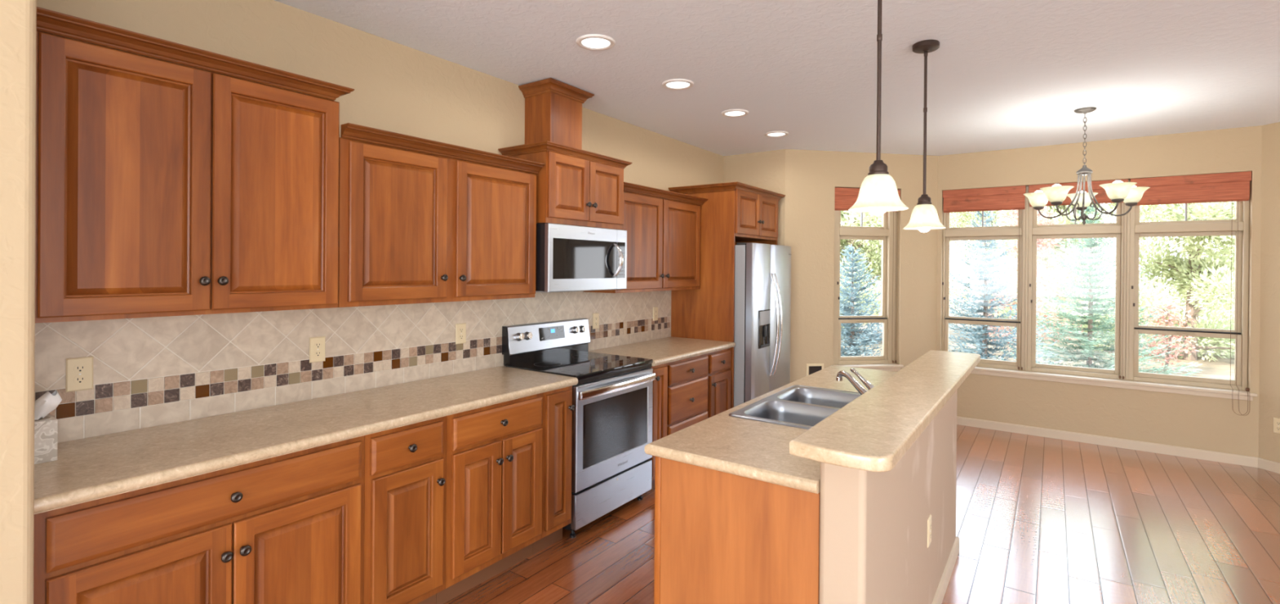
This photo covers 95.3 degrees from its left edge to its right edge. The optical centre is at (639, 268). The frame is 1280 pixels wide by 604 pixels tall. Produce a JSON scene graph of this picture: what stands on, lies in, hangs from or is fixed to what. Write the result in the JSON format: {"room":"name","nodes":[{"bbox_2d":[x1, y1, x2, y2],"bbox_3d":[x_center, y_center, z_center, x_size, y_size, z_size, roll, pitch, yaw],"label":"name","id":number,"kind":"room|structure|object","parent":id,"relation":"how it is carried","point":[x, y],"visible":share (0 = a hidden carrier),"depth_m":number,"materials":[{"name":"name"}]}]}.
{"room":"kitchen","nodes":[
{"label":"kitchen","id":0,"kind":"room"},
{"bbox_2d":[0,0,36,603],"bbox_3d":[-3.346,0.166,-0.560,0.680,2.669,5.418,1,0,35],"label":"wall","id":1,"kind":"structure","parent":0,"point":[18,18],"depth_m":1.43,"materials":[{"name":"beige paint"}]},
{"bbox_2d":[36,0,723,191],"bbox_3d":[-0.812,0.174,3.743,0.120,2.669,5.570,1,0,35],"label":"wall","id":2,"kind":"structure","parent":0,"point":[398,88],"depth_m":2.94,"materials":[{"name":"beige paint"}]},
{"bbox_2d":[35,6,354,323],"bbox_3d":[-1.632,-0.297,2.152,0.366,0.917,0.980,1,0,35],"label":"upper cabinet","id":3,"kind":"object","parent":2,"relation":"attached to","point":[164,188],"visible":0.98,"depth_m":1.99,"materials":[{"name":"brown wood"}]},
{"bbox_2d":[34,290,671,443],"bbox_3d":[-0.898,0.370,3.510,0.010,0.524,4.052,1,0,35],"label":"tile backsplash","id":4,"kind":"structure","parent":2,"relation":"attached to","point":[156,371],"depth_m":2.54,"materials":[{"name":"tile"}]},
{"bbox_2d":[65,355,93,392],"bbox_3d":[-1.941,0.364,2.022,0.008,0.115,0.070,1,0,35],"label":"wall outlet","id":5,"kind":"object","parent":4,"relation":"attached to","point":[79,371],"visible":1,"depth_m":2.02,"materials":[{"name":"beige plastic"}]},
{"bbox_2d":[73,364,86,373],"bbox_3d":[-1.938,0.345,2.020,0.002,0.029,0.033,1,0,35],"label":"receptacle","id":6,"kind":"object","parent":5,"relation":"attached to","point":[77,368],"depth_m":2.02,"materials":[{"name":"beige plastic"}]},
{"bbox_2d":[73,375,86,384],"bbox_3d":[-1.939,0.384,2.020,0.002,0.029,0.033,1,0,35],"label":"receptacle","id":7,"kind":"object","parent":5,"relation":"attached to","point":[77,380],"depth_m":2.02,"materials":[{"name":"beige plastic"}]},
{"bbox_2d":[309,336,325,363],"bbox_3d":[-1.478,0.369,2.676,0.008,0.115,0.070,1,0,35],"label":"wall outlet","id":8,"kind":"object","parent":4,"relation":"attached to","point":[317,344],"visible":1,"depth_m":2.67,"materials":[{"name":"beige plastic"}]},
{"bbox_2d":[314,342,321,348],"bbox_3d":[-1.475,0.349,2.674,0.002,0.029,0.033,1,0,35],"label":"receptacle","id":9,"kind":"object","parent":8,"relation":"attached to","point":[317,344],"depth_m":2.67,"materials":[{"name":"beige plastic"}]},
{"bbox_2d":[314,350,321,356],"bbox_3d":[-1.476,0.389,2.674,0.002,0.029,0.033,1,0,35],"label":"receptacle","id":10,"kind":"object","parent":8,"relation":"attached to","point":[317,353],"depth_m":2.67,"materials":[{"name":"beige plastic"}]},
{"bbox_2d":[455,323,466,344],"bbox_3d":[-1.019,0.368,3.324,0.008,0.115,0.070,1,0,35],"label":"wall outlet","id":11,"kind":"object","parent":4,"relation":"attached to","point":[460,328],"visible":1,"depth_m":3.32,"materials":[{"name":"beige plastic"}]},
{"bbox_2d":[458,327,463,333],"bbox_3d":[-1.016,0.348,3.322,0.002,0.029,0.033,1,0,35],"label":"receptacle","id":12,"kind":"object","parent":11,"relation":"attached to","point":[460,329],"depth_m":3.32,"materials":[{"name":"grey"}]},
{"bbox_2d":[458,334,463,339],"bbox_3d":[-1.017,0.387,3.322,0.002,0.029,0.033,1,0,35],"label":"receptacle","id":13,"kind":"object","parent":11,"relation":"attached to","point":[460,336],"depth_m":3.32,"materials":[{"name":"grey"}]},
{"bbox_2d":[592,312,599,328],"bbox_3d":[-0.325,0.383,4.304,0.008,0.115,0.070,1,0,35],"label":"wall outlet","id":14,"kind":"object","parent":4,"relation":"attached to","point":[595,316],"visible":1,"depth_m":4.30,"materials":[{"name":"beige plastic"}]},
{"bbox_2d":[653,306,657,320],"bbox_3d":[0.133,0.380,4.949,0.008,0.115,0.070,1,0,35],"label":"wall outlet","id":15,"kind":"object","parent":4,"relation":"attached to","point":[655,308],"visible":1,"depth_m":4.94,"materials":[{"name":"beige plastic"}]},
{"bbox_2d":[337,123,544,307],"bbox_3d":[-1.032,-0.222,3.000,0.366,0.771,1.146,1,0,35],"label":"upper cabinet","id":16,"kind":"object","parent":2,"relation":"attached to","point":[421,220],"visible":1,"depth_m":2.80,"materials":[{"name":"brown wood"}]},
{"bbox_2d":[497,141,632,230],"bbox_3d":[-0.460,-0.499,3.765,0.411,0.459,0.822,1,0,35],"label":"upper cabinet","id":17,"kind":"object","parent":2,"relation":"attached to","point":[576,187],"visible":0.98,"depth_m":3.56,"materials":[{"name":"brown wood"}]},
{"bbox_2d":[518,78,594,149],"bbox_3d":[-0.535,-0.941,3.764,0.282,0.422,0.408,1,0,35],"label":"hood chimney","id":18,"kind":"object","parent":17,"relation":"on","point":[553,107],"visible":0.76,"depth_m":3.67,"materials":[{"name":"brown wood"}]},
{"bbox_2d":[535,222,626,293],"bbox_3d":[-0.437,-0.064,3.745,0.460,0.402,0.754,1,0,35],"label":"microwave","id":19,"kind":"object","parent":17,"relation":"attached to","point":[569,258],"visible":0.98,"depth_m":3.56,"materials":[{"name":"silver metal"}]},
{"bbox_2d":[583,182,707,293],"bbox_3d":[0.082,-0.214,4.574,0.366,0.763,1.185,1,0,35],"label":"upper cabinet","id":20,"kind":"object","parent":2,"relation":"attached to","point":[663,227],"visible":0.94,"depth_m":4.45,"materials":[{"name":"brown wood"}]},
{"bbox_2d":[723,149,785,245],"bbox_3d":[1.150,0.183,5.839,0.660,2.669,0.120,1,0,35],"label":"wall","id":21,"kind":"structure","parent":0,"point":[766,170],"depth_m":5.72,"materials":[{"name":"beige paint"}]},
{"bbox_2d":[273,0,1279,155],"bbox_3d":[1.008,-1.212,0.221,7.500,0.150,11.920,1,0,35],"label":"ceiling","id":22,"kind":"structure","parent":0,"point":[1002,74],"depth_m":3.20,"materials":[{"name":"white paint"}]},
{"bbox_2d":[576,34,615,50],"bbox_3d":[-0.224,-1.149,2.968,0.200,0.010,0.200,1,0,35],"label":"recessed light","id":23,"kind":"object","parent":22,"relation":"in","point":[589,42],"visible":1,"depth_m":2.96,"materials":[{"name":"white ceramic"}]},
{"bbox_2d":[662,79,693,89],"bbox_3d":[0.237,-1.147,3.637,0.200,0.010,0.200,1,0,35],"label":"recessed light","id":24,"kind":"object","parent":22,"relation":"in","point":[673,84],"visible":1,"depth_m":3.63,"materials":[{"name":"white ceramic"}]},
{"bbox_2d":[721,109,748,117],"bbox_3d":[0.700,-1.146,4.301,0.200,0.010,0.200,1,0,35],"label":"recessed light","id":25,"kind":"object","parent":22,"relation":"in","point":[731,113],"visible":1,"depth_m":4.29,"materials":[{"name":"white ceramic"}]},
{"bbox_2d":[764,131,788,137],"bbox_3d":[1.160,-1.144,4.962,0.200,0.010,0.200,1,0,35],"label":"recessed light","id":26,"kind":"object","parent":22,"relation":"in","point":[772,134],"visible":1,"depth_m":4.96,"materials":[{"name":"white"}]},
{"bbox_2d":[848,0,908,215],"bbox_3d":[0.837,-0.665,2.043,0.197,0.956,0.197,1,0,35],"label":"pendant lamp","id":27,"kind":"object","parent":22,"relation":"hanging from","point":[878,194],"visible":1,"depth_m":2.02,"materials":[{"name":"white glass"}]},
{"bbox_2d":[903,40,945,232],"bbox_3d":[1.448,-0.663,2.964,0.197,0.956,0.197,1,0,35],"label":"pendant lamp","id":28,"kind":"object","parent":22,"relation":"hanging from","point":[924,217],"visible":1,"depth_m":2.94,"materials":[{"name":"white glass"}]},
{"bbox_2d":[1022,106,1149,225],"bbox_3d":[3.167,-0.721,4.162,0.728,0.821,0.706,1,0,35],"label":"chandelier","id":29,"kind":"object","parent":22,"relation":"hanging from","point":[1118,191],"visible":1,"depth_m":4.08,"materials":[{"name":"white glass"}]},
{"bbox_2d":[784,149,937,382],"bbox_3d":[2.172,0.191,5.820,1.626,2.669,0.170,0,0,-10],"label":"wall","id":30,"kind":"structure","parent":0,"point":[812,177],"depth_m":5.68,"materials":[{"name":"beige paint"}]},
{"bbox_2d":[806,363,823,376],"bbox_3d":[1.696,1.040,5.652,0.180,0.245,0.009,0,0,-10],"label":"air vent","id":31,"kind":"object","parent":30,"relation":"in","point":[811,368],"visible":0.33,"depth_m":5.65,"materials":[{"name":"beige plastic"}]},
{"bbox_2d":[808,365,821,373],"bbox_3d":[1.696,1.040,5.654,0.140,0.205,0.003,0,0,-10],"label":"grille","id":32,"kind":"object","parent":31,"relation":"attached to","point":[812,369],"depth_m":5.65,"materials":[{"name":"brown"}]},
{"bbox_2d":[833,210,897,364],"bbox_3d":[2.223,0.078,5.843,0.706,1.740,0.100,0,0,-10],"label":"window","id":33,"kind":"structure","parent":30,"relation":"in","point":[885,233],"depth_m":5.85,"materials":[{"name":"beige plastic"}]},
{"bbox_2d":[834,187,900,363],"bbox_3d":[2.236,0.074,5.773,0.702,1.731,0.045,0,0,-10],"label":"woven shade","id":34,"kind":"object","parent":33,"relation":"attached to","point":[845,197],"visible":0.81,"depth_m":5.72,"materials":[{"name":"brown wood"}]},
{"bbox_2d":[833,363,903,371],"bbox_3d":[2.231,0.980,5.765,0.755,0.063,0.105,0,0,-10],"label":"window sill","id":35,"kind":"structure","parent":30,"relation":"attached to","point":[888,366],"depth_m":5.75,"materials":[{"name":"beige paint"}]},
{"bbox_2d":[443,424,1279,603],"bbox_3d":[0.986,1.592,0.229,7.500,0.120,11.920,1,0,35],"label":"floor","id":36,"kind":"structure","parent":0,"point":[1040,520],"depth_m":3.33,"materials":[{"name":"brown wood"}]},
{"bbox_2d":[33,435,364,603],"bbox_3d":[-1.553,1.069,2.046,0.640,0.876,0.908,1,0,35],"label":"base cabinet","id":37,"kind":"object","parent":36,"relation":"on","point":[287,528],"visible":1,"depth_m":1.85,"materials":[{"name":"brown wood"}]},
{"bbox_2d":[34,366,577,514],"bbox_3d":[-1.203,0.614,2.533,0.623,0.038,2.105,1,0,35],"label":"countertop","id":38,"kind":"structure","parent":37,"relation":"on","point":[86,469],"depth_m":2.12,"materials":[{"name":"laminate"}]},
{"bbox_2d":[34,390,62,464],"bbox_3d":[-1.878,0.486,1.801,0.118,0.210,0.129,1,0,35],"label":"tissue box","id":39,"kind":"object","parent":38,"relation":"on","point":[46,425],"visible":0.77,"depth_m":1.79,"materials":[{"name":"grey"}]},
{"bbox_2d":[363,415,446,603],"bbox_3d":[-1.182,1.071,2.570,0.640,0.876,0.373,1,0,35],"label":"base cabinet","id":40,"kind":"object","parent":36,"relation":"on","point":[405,467],"visible":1,"depth_m":2.38,"materials":[{"name":"brown wood"}]},
{"bbox_2d":[435,392,542,603],"bbox_3d":[-0.903,1.072,2.964,0.640,0.876,0.591,1,0,35],"label":"base cabinet","id":41,"kind":"object","parent":36,"relation":"on","point":[494,490],"visible":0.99,"depth_m":2.76,"materials":[{"name":"brown wood"}]},
{"bbox_2d":[533,386,574,554],"bbox_3d":[-0.666,1.073,3.299,0.640,0.876,0.228,1,0,35],"label":"base cabinet","id":42,"kind":"object","parent":36,"relation":"on","point":[557,406],"visible":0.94,"depth_m":3.12,"materials":[{"name":"brown wood"}]},
{"bbox_2d":[502,318,655,537],"bbox_3d":[-0.362,0.933,3.692,0.654,1.158,0.757,1,0,35],"label":"range","id":43,"kind":"object","parent":36,"relation":"on","point":[611,467],"visible":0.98,"depth_m":3.56,"materials":[{"name":"silver metal"}]},
{"bbox_2d":[506,351,653,380],"bbox_3d":[-0.365,0.603,3.695,0.572,0.027,0.757,1,0,35],"label":"cooktop","id":44,"kind":"object","parent":43,"relation":"in","point":[583,366],"depth_m":3.62,"materials":[{"name":"black glass"}]},
{"bbox_2d":[641,363,667,495],"bbox_3d":[-0.100,1.075,4.097,0.640,0.876,0.203,1,0,35],"label":"base cabinet","id":45,"kind":"object","parent":36,"relation":"on","point":[660,394],"visible":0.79,"depth_m":3.92,"materials":[{"name":"brown wood"}]},
{"bbox_2d":[666,353,708,435],"bbox_3d":[0.128,1.076,4.419,0.640,0.876,0.584,1,0,35],"label":"base cabinet","id":46,"kind":"object","parent":36,"relation":"on","point":[687,378],"visible":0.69,"depth_m":4.21,"materials":[{"name":"brown wood"}]},
{"bbox_2d":[588,336,735,366],"bbox_3d":[0.187,0.619,4.495,0.623,0.038,1.186,1,0,35],"label":"countertop","id":47,"kind":"structure","parent":46,"relation":"on","point":[668,349],"depth_m":4.39,"materials":[{"name":"laminate"}]},
{"bbox_2d":[706,347,731,417],"bbox_3d":[0.412,1.077,4.820,0.640,0.876,0.396,1,0,35],"label":"base cabinet","id":48,"kind":"object","parent":36,"relation":"on","point":[719,371],"visible":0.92,"depth_m":4.62,"materials":[{"name":"brown wood"}]},
{"bbox_2d":[668,182,786,408],"bbox_3d":[0.812,0.404,5.352,0.667,2.225,1.040,1,0,35],"label":"tall cabinet","id":49,"kind":"object","parent":36,"relation":"on","point":[732,213],"visible":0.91,"depth_m":4.94,"materials":[{"name":"brown wood"}]},
{"bbox_2d":[653,456,820,603],"bbox_3d":[0.846,1.086,2.696,0.619,0.876,2.017,1,0,35],"label":"base cabinet","id":50,"kind":"object","parent":36,"relation":"on","point":[721,537],"visible":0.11,"depth_m":1.86,"materials":[{"name":"brown wood"}]},
{"bbox_2d":[644,364,897,493],"bbox_3d":[0.861,0.629,2.693,0.600,0.038,2.077,1,0,35],"label":"countertop","id":51,"kind":"structure","parent":50,"relation":"on","point":[756,450],"depth_m":2.01,"materials":[{"name":"laminate"}]},
{"bbox_2d":[728,385,861,429],"bbox_3d":[0.799,0.694,2.578,0.535,0.182,0.779,1,0,35],"label":"sink","id":52,"kind":"object","parent":51,"relation":"in","point":[802,406],"visible":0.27,"depth_m":2.65,"materials":[{"name":"silver metal"}]},
{"bbox_2d":[835,368,874,395],"bbox_3d":[0.950,0.521,2.530,0.064,0.169,0.247,0,0,-18],"label":"kitchen faucet","id":53,"kind":"object","parent":51,"relation":"on","point":[855,383],"visible":0.49,"depth_m":2.53,"materials":[{"name":"silver metal"}]},
{"bbox_2d":[733,242,791,407],"bbox_3d":[0.905,0.640,5.282,0.811,1.715,0.866,1,0,35],"label":"refrigerator","id":54,"kind":"object","parent":36,"relation":"on","point":[762,272],"visible":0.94,"depth_m":4.86,"materials":[{"name":"grey metal"}]},
{"bbox_2d":[818,390,956,603],"bbox_3d":[1.115,1.008,2.423,0.130,1.037,1.903,1,0,35],"label":"wall","id":55,"kind":"structure","parent":0,"point":[873,549],"depth_m":1.91,"materials":[{"name":"paint"}]},
{"bbox_2d":[789,350,980,471],"bbox_3d":[1.106,0.471,2.323,0.247,0.038,2.152,1,0,35],"label":"bar","id":56,"kind":"object","parent":55,"relation":"on","point":[873,432],"visible":1,"depth_m":1.78,"materials":[{"name":"laminate"}]},
{"bbox_2d":[927,514,931,547],"bbox_3d":[1.214,1.098,2.446,0.008,0.115,0.070,1,0,35],"label":"wall outlet","id":57,"kind":"object","parent":55,"relation":"attached to","point":[929,520],"visible":1,"depth_m":2.43,"materials":[{"name":"beige plastic"}]},
{"bbox_2d":[931,536,959,603],"bbox_3d":[1.130,1.488,2.436,0.141,0.078,1.889,1,0,35],"label":"baseboard","id":58,"kind":"structure","parent":55,"relation":"attached to","point":[942,587],"depth_m":2.82,"materials":[{"name":"beige paint"}]},
{"bbox_2d":[936,125,1262,457],"bbox_3d":[3.965,0.206,5.285,2.275,2.669,0.170,1,0,35],"label":"wall","id":59,"kind":"structure","parent":0,"point":[1178,420],"depth_m":5.02,"materials":[{"name":"beige paint"}]},
{"bbox_2d":[942,188,1026,370],"bbox_3d":[3.366,0.087,5.728,0.701,1.740,0.100,1,0,35],"label":"window","id":60,"kind":"structure","parent":59,"relation":"in","point":[992,233],"depth_m":5.66,"materials":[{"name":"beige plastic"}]},
{"bbox_2d":[942,185,1026,369],"bbox_3d":[3.324,0.083,5.670,0.695,1.731,0.045,1,0,35],"label":"woven shade","id":61,"kind":"object","parent":60,"relation":"attached to","point":[1011,197],"visible":1,"depth_m":5.63,"materials":[{"name":"brown wood"}]},
{"bbox_2d":[1026,200,1127,379],"bbox_3d":[3.958,0.093,5.308,0.715,1.740,0.100,1,0,35],"label":"window","id":62,"kind":"structure","parent":59,"relation":"in","point":[1118,229],"depth_m":5.26,"materials":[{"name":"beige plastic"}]},
{"bbox_2d":[1028,178,1128,379],"bbox_3d":[3.918,0.089,5.250,0.713,1.731,0.045,1,0,35],"label":"woven shade","id":63,"kind":"object","parent":62,"relation":"attached to","point":[1101,197],"visible":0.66,"depth_m":5.16,"materials":[{"name":"brown wood"}]},
{"bbox_2d":[1024,179,1129,380],"bbox_3d":[3.957,0.093,5.306,0.751,1.736,0.085,1,0,35],"label":"trim","id":64,"kind":"structure","parent":59,"relation":"attached to","point":[1027,187],"depth_m":5.07,"materials":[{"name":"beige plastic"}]},
{"bbox_2d":[956,416,1257,467],"bbox_3d":[3.902,1.502,5.213,2.275,0.078,0.014,1,0,35],"label":"baseboard","id":65,"kind":"structure","parent":59,"relation":"attached to","point":[1252,461],"depth_m":5.05,"materials":[{"name":"beige paint"}]},
{"bbox_2d":[970,366,1257,400],"bbox_3d":[3.922,0.994,5.231,2.240,0.063,0.105,1,0,35],"label":"trim","id":66,"kind":"structure","parent":59,"relation":"attached to","point":[1114,383],"depth_m":5.04,"materials":[{"name":"beige paint"}]},
{"bbox_2d":[1128,199,1249,391],"bbox_3d":[4.563,0.099,4.880,0.730,1.740,0.100,1,0,35],"label":"window","id":67,"kind":"structure","parent":59,"relation":"in","point":[1138,229],"depth_m":4.82,"materials":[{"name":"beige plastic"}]},
{"bbox_2d":[1129,171,1251,415],"bbox_3d":[4.504,0.188,4.802,0.732,1.919,0.098,1,0,35],"label":"woven shade","id":68,"kind":"object","parent":67,"relation":"attached to","point":[1232,187],"visible":0.82,"depth_m":4.77,"materials":[{"name":"brown wood"}]},
{"bbox_2d":[1258,122,1279,462],"bbox_3d":[5.065,0.219,3.771,0.170,2.669,1.626,0,0,-10],"label":"wall","id":69,"kind":"structure","parent":0,"point":[1269,312],"depth_m":4.50,"materials":[{"name":"beige paint"}]},
{"bbox_2d":[1257,457,1279,473],"bbox_3d":[4.964,1.514,3.759,0.014,0.078,1.626,0,0,-10],"label":"baseboard","id":70,"kind":"structure","parent":69,"relation":"attached to","point":[1264,464],"depth_m":4.48,"materials":[{"name":"beige paint"}]},
{"bbox_2d":[1273,417,1279,433],"bbox_3d":[4.854,1.193,4.434,0.008,0.115,0.070,0,0,-10],"label":"wall outlet","id":71,"kind":"object","parent":69,"relation":"attached to","point":[1276,420],"visible":1,"depth_m":4.44,"materials":[{"name":"beige plastic"}]},
{"label":"outside","id":72,"kind":"structure","parent":0,"visible":0},
{"bbox_2d":[840,288,1234,379],"bbox_3d":[21.703,2.156,31.127,85.000,0.100,64.100,1,0,35],"label":"ground","id":73,"kind":"structure","parent":72,"point":[1220,369],"depth_m":14.13,"materials":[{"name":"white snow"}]},
{"bbox_2d":[839,210,881,339],"bbox_3d":[6.127,-1.764,16.533,4.119,8.002,3.945,1,0,35],"label":"pine tree","id":74,"kind":"object","parent":73,"relation":"on","point":[848,218],"visible":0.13,"depth_m":15.97,"materials":[{"name":"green plant"}]},
{"bbox_2d":[839,244,882,356],"bbox_3d":[3.341,0.828,9.274,2.149,2.451,2.106,0,0,17],"label":"spruce tree","id":75,"kind":"object","parent":73,"relation":"on","point":[852,350],"visible":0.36,"depth_m":9.15,"materials":[{"name":"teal plant"}]},
{"bbox_2d":[948,210,1066,364],"bbox_3d":[5.553,0.504,9.427,2.332,3.134,2.266,1,0,26],"label":"spruce tree","id":76,"kind":"object","parent":73,"relation":"on","point":[981,340],"visible":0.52,"depth_m":9.35,"materials":[{"name":"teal plant"}]},
{"bbox_2d":[949,209,1083,320],"bbox_3d":[15.230,-2.442,24.877,5.527,9.906,5.417,0,0,-2],"label":"pine tree","id":77,"kind":"object","parent":73,"relation":"on","point":[966,216],"visible":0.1,"depth_m":24.43,"materials":[{"name":"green plant"}]},
{"bbox_2d":[980,206,1085,353],"bbox_3d":[9.088,0.228,13.537,2.089,3.663,1.902,0,0,-25],"label":"pine tree","id":78,"kind":"object","parent":73,"relation":"on","point":[1051,242],"visible":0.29,"depth_m":13.41,"materials":[{"name":"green plant"}]},
{"bbox_2d":[992,203,1115,336],"bbox_3d":[13.018,-1.779,18.468,3.787,8.218,4.012,0,0,-30],"label":"pine tree","id":79,"kind":"object","parent":73,"relation":"on","point":[1064,220],"visible":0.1,"depth_m":17.58,"materials":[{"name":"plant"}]},
{"bbox_2d":[995,204,1204,376],"bbox_3d":[8.090,0.497,10.521,3.036,3.265,2.913,1,0,35],"label":"spruce tree","id":80,"kind":"object","parent":73,"relation":"on","point":[1087,340],"visible":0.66,"depth_m":10.39,"materials":[{"name":"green plant"}]},
{"bbox_2d":[1071,201,1235,361],"bbox_3d":[12.712,-1.858,13.560,4.296,8.407,4.183,1,0,35],"label":"pine tree","id":81,"kind":"object","parent":73,"relation":"on","point":[1200,273],"visible":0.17,"depth_m":13.16,"materials":[{"name":"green plant"}]},
{"bbox_2d":[1138,296,1198,373],"bbox_3d":[10.509,1.312,11.689,0.943,1.530,1.001,0,0,4],"label":"shrub","id":82,"kind":"object","parent":73,"relation":"on","point":[1167,356],"visible":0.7,"depth_m":11.61,"materials":[{"name":"brown plant"}]},
{"bbox_2d":[1182,243,1235,342],"bbox_3d":[18.495,-1.976,16.495,4.417,9.015,4.387,0,0,-8],"label":"tree","id":83,"kind":"object","parent":73,"relation":"on","point":[1228,260],"visible":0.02,"depth_m":17.22,"materials":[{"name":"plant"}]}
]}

